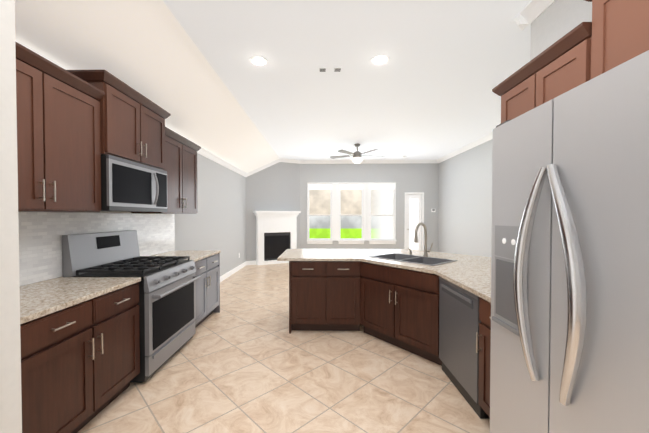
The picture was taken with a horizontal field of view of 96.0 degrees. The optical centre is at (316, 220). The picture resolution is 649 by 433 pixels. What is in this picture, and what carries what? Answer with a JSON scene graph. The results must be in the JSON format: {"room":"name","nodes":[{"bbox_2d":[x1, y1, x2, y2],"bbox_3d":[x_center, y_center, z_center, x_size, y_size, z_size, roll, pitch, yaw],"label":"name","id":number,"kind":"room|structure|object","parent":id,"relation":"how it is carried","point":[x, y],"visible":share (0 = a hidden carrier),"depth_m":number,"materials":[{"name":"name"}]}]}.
{"room":"kitchen","nodes":[
{"label":"kitchen","id":0,"kind":"room"},
{"bbox_2d":[0,0,21,432],"bbox_3d":[-1.983,0.125,1.031,1.810,2.500,0.084,0,1,1],"label":"wall","id":1,"kind":"structure","parent":0,"point":[10,387],"depth_m":1.02,"materials":[{"name":"paint"}]},
{"bbox_2d":[15,0,279,172],"bbox_3d":[-1.625,-1.454,3.627,0.970,0.671,10.240,0,1,1],"label":"ceiling","id":2,"kind":"structure","parent":0,"point":[149,49],"depth_m":2.59,"materials":[{"name":"paint"}]},
{"bbox_2d":[62,153,245,276],"bbox_3d":[-2.035,0.057,4.467,0.120,2.520,6.786,0,1,1],"label":"wall","id":3,"kind":"structure","parent":0,"point":[217,221],"depth_m":5.73,"materials":[{"name":"paint"}]},
{"bbox_2d":[15,41,102,211],"bbox_3d":[-1.847,-0.520,1.759,0.346,0.926,1.010,0,1,1],"label":"upper cabinet","id":4,"kind":"object","parent":3,"relation":"attached to","point":[73,126],"depth_m":1.88,"materials":[{"name":"brown wood"}]},
{"bbox_2d":[71,70,166,170],"bbox_3d":[-1.813,-0.839,2.690,0.381,0.621,0.860,0,1,1],"label":"upper cabinet","id":5,"kind":"object","parent":3,"relation":"attached to","point":[134,129],"depth_m":2.54,"materials":[{"name":"brown wood"}]},
{"bbox_2d":[101,155,166,211],"bbox_3d":[-1.775,-0.305,2.699,0.441,0.433,0.852,0,1,1],"label":"microwave","id":6,"kind":"object","parent":5,"relation":"attached to","point":[128,186],"visible":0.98,"depth_m":2.53,"materials":[{"name":"silver metal"}]},
{"bbox_2d":[131,129,198,212],"bbox_3d":[-1.814,-0.551,3.566,0.346,0.926,0.878,0,1,1],"label":"upper cabinet","id":7,"kind":"object","parent":3,"relation":"attached to","point":[181,153],"depth_m":3.52,"materials":[{"name":"brown wood"}]},
{"bbox_2d":[220,261,255,281],"bbox_3d":[0.759,1.194,4.938,5.450,0.110,7.380,0,1,1],"label":"baseboard","id":8,"kind":"structure","parent":3,"relation":"attached to","point":[231,272],"depth_m":6.96,"materials":[{"name":"white wood"}]},
{"bbox_2d":[15,0,555,176],"bbox_3d":[0.735,-1.391,3.584,5.450,0.595,10.000,0,1,1],"label":"crown molding","id":9,"kind":"structure","parent":3,"relation":"attached to","point":[528,15],"depth_m":6.32,"materials":[{"name":"white"}]},
{"bbox_2d":[246,162,299,260],"bbox_3d":[-1.239,-0.258,8.293,1.604,3.020,0.120,-1,1,-29],"label":"wall","id":10,"kind":"structure","parent":0,"point":[275,187],"depth_m":8.19,"materials":[{"name":"paint"}]},
{"bbox_2d":[77,263,489,432],"bbox_3d":[0.370,1.321,3.637,6.420,0.100,10.240,0,1,1],"label":"floor","id":11,"kind":"structure","parent":0,"point":[244,360],"depth_m":2.31,"materials":[{"name":"tile"}]},
{"bbox_2d":[20,319,35,432],"bbox_3d":[-1.710,0.899,1.257,0.639,0.825,0.320,0,1,1],"label":"base cabinet","id":12,"kind":"object","parent":11,"relation":"on","point":[28,329],"depth_m":1.41,"materials":[{"name":"brown wood"}]},
{"bbox_2d":[36,283,139,432],"bbox_3d":[-1.701,0.890,1.780,0.639,0.825,1.007,0,1,1],"label":"base cabinet","id":13,"kind":"object","parent":11,"relation":"on","point":[80,366],"depth_m":1.75,"materials":[{"name":"brown wood"}]},
{"bbox_2d":[62,230,200,382],"bbox_3d":[-1.610,0.696,2.712,0.754,1.180,0.848,0,1,1],"label":"gas range","id":14,"kind":"object","parent":11,"relation":"on","point":[167,301],"visible":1,"depth_m":2.52,"materials":[{"name":"silver metal"}]},
{"bbox_2d":[194,253,219,327],"bbox_3d":[-1.667,0.859,3.597,0.639,0.825,0.894,0,1,1],"label":"base cabinet","id":15,"kind":"object","parent":11,"relation":"on","point":[207,286],"depth_m":3.61,"materials":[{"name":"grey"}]},
{"bbox_2d":[18,212,220,323],"bbox_3d":[-1.683,0.196,2.565,0.647,0.535,2.960,0,1,1],"label":"countertop","id":16,"kind":"structure","parent":15,"relation":"on","point":[46,288],"depth_m":2.17,"materials":[{"name":"stone"}]},
{"bbox_2d":[253,211,300,264],"bbox_3d":[-1.100,0.462,8.158,1.314,1.465,0.260,-1,1,-29],"label":"fireplace mantel","id":17,"kind":"object","parent":11,"relation":"on","point":[276,234],"visible":0.94,"depth_m":8.10,"materials":[{"name":"white wood"}]},
{"bbox_2d":[289,261,316,333],"bbox_3d":[-0.067,0.859,3.615,0.483,0.825,0.643,0,1,1],"label":"base cabinet","id":18,"kind":"object","parent":11,"relation":"on","point":[302,274],"depth_m":3.30,"materials":[{"name":"brown wood"}]},
{"bbox_2d":[317,261,352,330],"bbox_3d":[0.289,0.860,3.575,0.511,0.825,0.670,0,1,1],"label":"base cabinet","id":19,"kind":"object","parent":11,"relation":"on","point":[334,278],"depth_m":3.30,"materials":[{"name":"brown wood"}]},
{"bbox_2d":[277,249,490,302],"bbox_3d":[0.795,0.445,2.802,2.500,0.030,2.823,0,1,1],"label":"countertop","id":20,"kind":"structure","parent":19,"relation":"on","point":[471,273],"depth_m":3.06,"materials":[{"name":"stone"}]},
{"bbox_2d":[368,253,457,265],"bbox_3d":[1.043,0.509,3.251,0.504,0.186,0.804,-1,1,-39],"label":"sink basin","id":21,"kind":"object","parent":20,"relation":"in","point":[424,260],"visible":0.35,"depth_m":3.33,"materials":[{"name":"silver metal"}]},
{"bbox_2d":[408,223,432,256],"bbox_3d":[1.223,0.217,3.447,0.237,0.400,0.319,0,1,1],"label":"gooseneck faucet","id":22,"kind":"object","parent":20,"relation":"on","point":[426,251],"visible":0.98,"depth_m":3.42,"materials":[{"name":"silver metal"}]},
{"bbox_2d":[353,261,441,365],"bbox_3d":[0.758,0.871,2.929,0.683,0.825,0.763,0,1,1],"label":"base cabinet","id":23,"kind":"object","parent":11,"relation":"on","point":[397,307],"depth_m":2.87,"materials":[{"name":"brown wood"}]},
{"bbox_2d":[439,276,489,418],"bbox_3d":[1.338,0.889,2.215,0.592,0.812,0.624,0,1,1],"label":"dishwasher","id":24,"kind":"object","parent":11,"relation":"on","point":[459,321],"visible":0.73,"depth_m":2.14,"materials":[{"name":"grey metal"}]},
{"bbox_2d":[476,297,490,416],"bbox_3d":[1.365,0.892,1.642,0.649,0.825,0.509,0,1,1],"label":"base cabinet","id":25,"kind":"object","parent":11,"relation":"on","point":[484,335],"depth_m":1.83,"materials":[{"name":"brown wood"}]},
{"bbox_2d":[490,50,648,432],"bbox_3d":[1.200,0.446,0.894,0.920,1.742,0.911,0,1,1],"label":"refrigerator","id":26,"kind":"object","parent":11,"relation":"on","point":[569,352],"visible":1,"depth_m":0.88,"materials":[{"name":"grey metal"}]},
{"bbox_2d":[163,0,530,159],"bbox_3d":[1.220,-1.738,3.570,4.720,0.100,10.240,0,1,1],"label":"ceiling","id":27,"kind":"structure","parent":0,"point":[424,92],"depth_m":3.18,"materials":[{"name":"white paint"}]},
{"bbox_2d":[250,56,267,65],"bbox_3d":[-0.610,-1.674,3.064,0.190,0.010,0.190,0,1,1],"label":"recessed light","id":28,"kind":"object","parent":27,"relation":"in","point":[258,60],"visible":1,"depth_m":3.06,"materials":[{"name":"white"}]},
{"bbox_2d":[319,67,326,71],"bbox_3d":[0.064,-1.676,3.242,0.090,0.012,0.090,0,1,1],"label":"ceiling vent","id":29,"kind":"object","parent":27,"relation":"in","point":[321,69],"depth_m":3.23,"materials":[{"name":"white metal"}]},
{"bbox_2d":[333,67,341,71],"bbox_3d":[0.228,-1.676,3.239,0.090,0.012,0.090,0,1,1],"label":"ceiling vent","id":30,"kind":"object","parent":27,"relation":"in","point":[335,69],"depth_m":3.23,"materials":[{"name":"white metal"}]},
{"bbox_2d":[330,143,383,162],"bbox_3d":[0.934,-1.530,6.664,1.273,0.418,1.252,0,1,1],"label":"ceiling fan","id":31,"kind":"object","parent":27,"relation":"hanging from","point":[357,155],"visible":1,"depth_m":6.56,"materials":[{"name":"silver metal"}]},
{"bbox_2d":[371,55,388,64],"bbox_3d":[0.656,-1.674,3.041,0.190,0.010,0.190,0,1,1],"label":"recessed light","id":32,"kind":"object","parent":27,"relation":"in","point":[379,59],"visible":1,"depth_m":3.03,"materials":[{"name":"white"}]},
{"bbox_2d":[300,163,438,251],"bbox_3d":[1.373,-0.264,8.653,4.360,3.020,0.120,0,1,1],"label":"wall","id":33,"kind":"structure","parent":0,"point":[415,177],"depth_m":8.57,"materials":[{"name":"grey paint"}]},
{"bbox_2d":[307,183,335,243],"bbox_3d":[0.124,-0.222,8.639,0.857,1.807,0.164,0,1,1],"label":"window","id":34,"kind":"structure","parent":33,"relation":"in","point":[331,187],"depth_m":8.61,"materials":[{"name":"white wood"}]},
{"bbox_2d":[335,182,366,243],"bbox_3d":[1.012,-0.222,8.623,0.930,1.807,0.164,0,1,1],"label":"window","id":35,"kind":"structure","parent":33,"relation":"in","point":[362,186],"depth_m":8.59,"materials":[{"name":"white wood"}]},
{"bbox_2d":[367,182,396,243],"bbox_3d":[1.891,-0.222,8.606,0.879,1.807,0.164,0,1,1],"label":"window","id":36,"kind":"structure","parent":33,"relation":"in","point":[381,186],"depth_m":8.58,"materials":[{"name":"white wood"}]},
{"bbox_2d":[404,192,423,249],"bbox_3d":[2.852,0.177,8.586,0.560,2.020,0.104,0,1,1],"label":"door","id":37,"kind":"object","parent":33,"relation":"in","point":[414,209],"visible":0.75,"depth_m":8.59,"materials":[{"name":"white wood"}]},
{"bbox_2d":[438,139,492,256],"bbox_3d":[3.543,-0.200,4.863,0.120,3.020,7.620,0,1,1],"label":"wall","id":38,"kind":"structure","parent":0,"point":[465,202],"depth_m":6.83,"materials":[{"name":"grey paint"}]},
{"bbox_2d":[530,0,591,60],"bbox_3d":[1.732,-0.126,0.471,0.120,3.020,3.770,0,1,1],"label":"wall","id":39,"kind":"structure","parent":0,"point":[555,21],"depth_m":2.08,"materials":[{"name":"paint"}]},
{"bbox_2d":[496,22,587,122],"bbox_3d":[1.517,-0.521,1.797,0.351,0.926,0.715,0,1,1],"label":"upper cabinet","id":40,"kind":"object","parent":39,"relation":"attached to","point":[562,67],"depth_m":1.69,"materials":[{"name":"brown wood"}]},
{"bbox_2d":[585,0,648,80],"bbox_3d":[1.501,-0.801,0.904,0.351,0.675,1.050,0,1,1],"label":"upper cabinet","id":41,"kind":"object","parent":39,"relation":"attached to","point":[613,34],"depth_m":1.31,"materials":[{"name":"brown wood"}]},
{"label":"outside","id":42,"kind":"structure","parent":0,"visible":0},
{"bbox_2d":[309,190,392,238],"bbox_3d":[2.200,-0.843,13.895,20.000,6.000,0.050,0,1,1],"label":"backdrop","id":43,"kind":"structure","parent":42,"point":[351,204],"depth_m":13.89,"materials":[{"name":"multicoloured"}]}
]}

